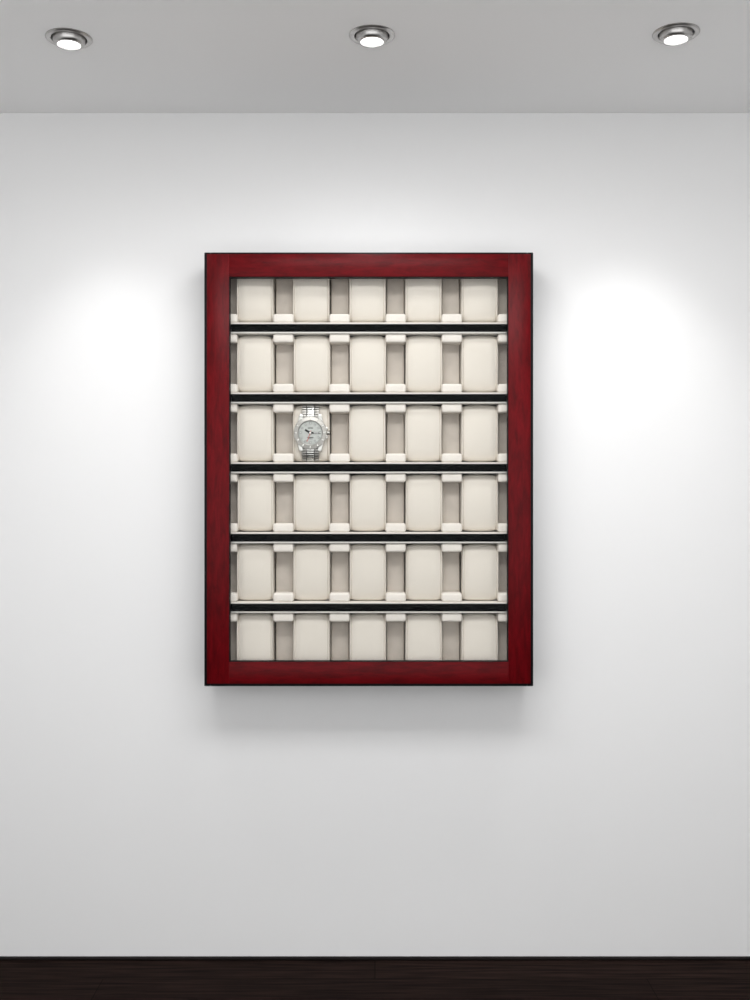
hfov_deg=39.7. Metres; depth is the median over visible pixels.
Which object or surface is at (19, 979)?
floor
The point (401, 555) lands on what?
display cabinet
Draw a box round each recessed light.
[45,28,92,50]
[349,24,394,47]
[652,22,699,45]
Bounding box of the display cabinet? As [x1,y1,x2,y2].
[204,252,532,685]
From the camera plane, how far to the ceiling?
2.79 m
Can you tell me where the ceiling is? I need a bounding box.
[0,0,749,112]
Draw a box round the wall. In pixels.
[0,113,749,955]
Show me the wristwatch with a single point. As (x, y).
(310, 432)
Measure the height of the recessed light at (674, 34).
0.019 m
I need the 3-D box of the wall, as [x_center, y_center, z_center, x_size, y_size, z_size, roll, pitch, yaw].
[0.000,0.109,3.260,5.200,2.600,0.120,0,0,0]
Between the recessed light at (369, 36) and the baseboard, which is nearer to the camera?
the recessed light at (369, 36)
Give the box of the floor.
[0,960,749,999]
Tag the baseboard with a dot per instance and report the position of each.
(1, 957)
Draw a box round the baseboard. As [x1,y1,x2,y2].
[0,956,749,959]
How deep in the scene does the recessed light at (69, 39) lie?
2.66 m
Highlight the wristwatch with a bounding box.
[294,405,329,460]

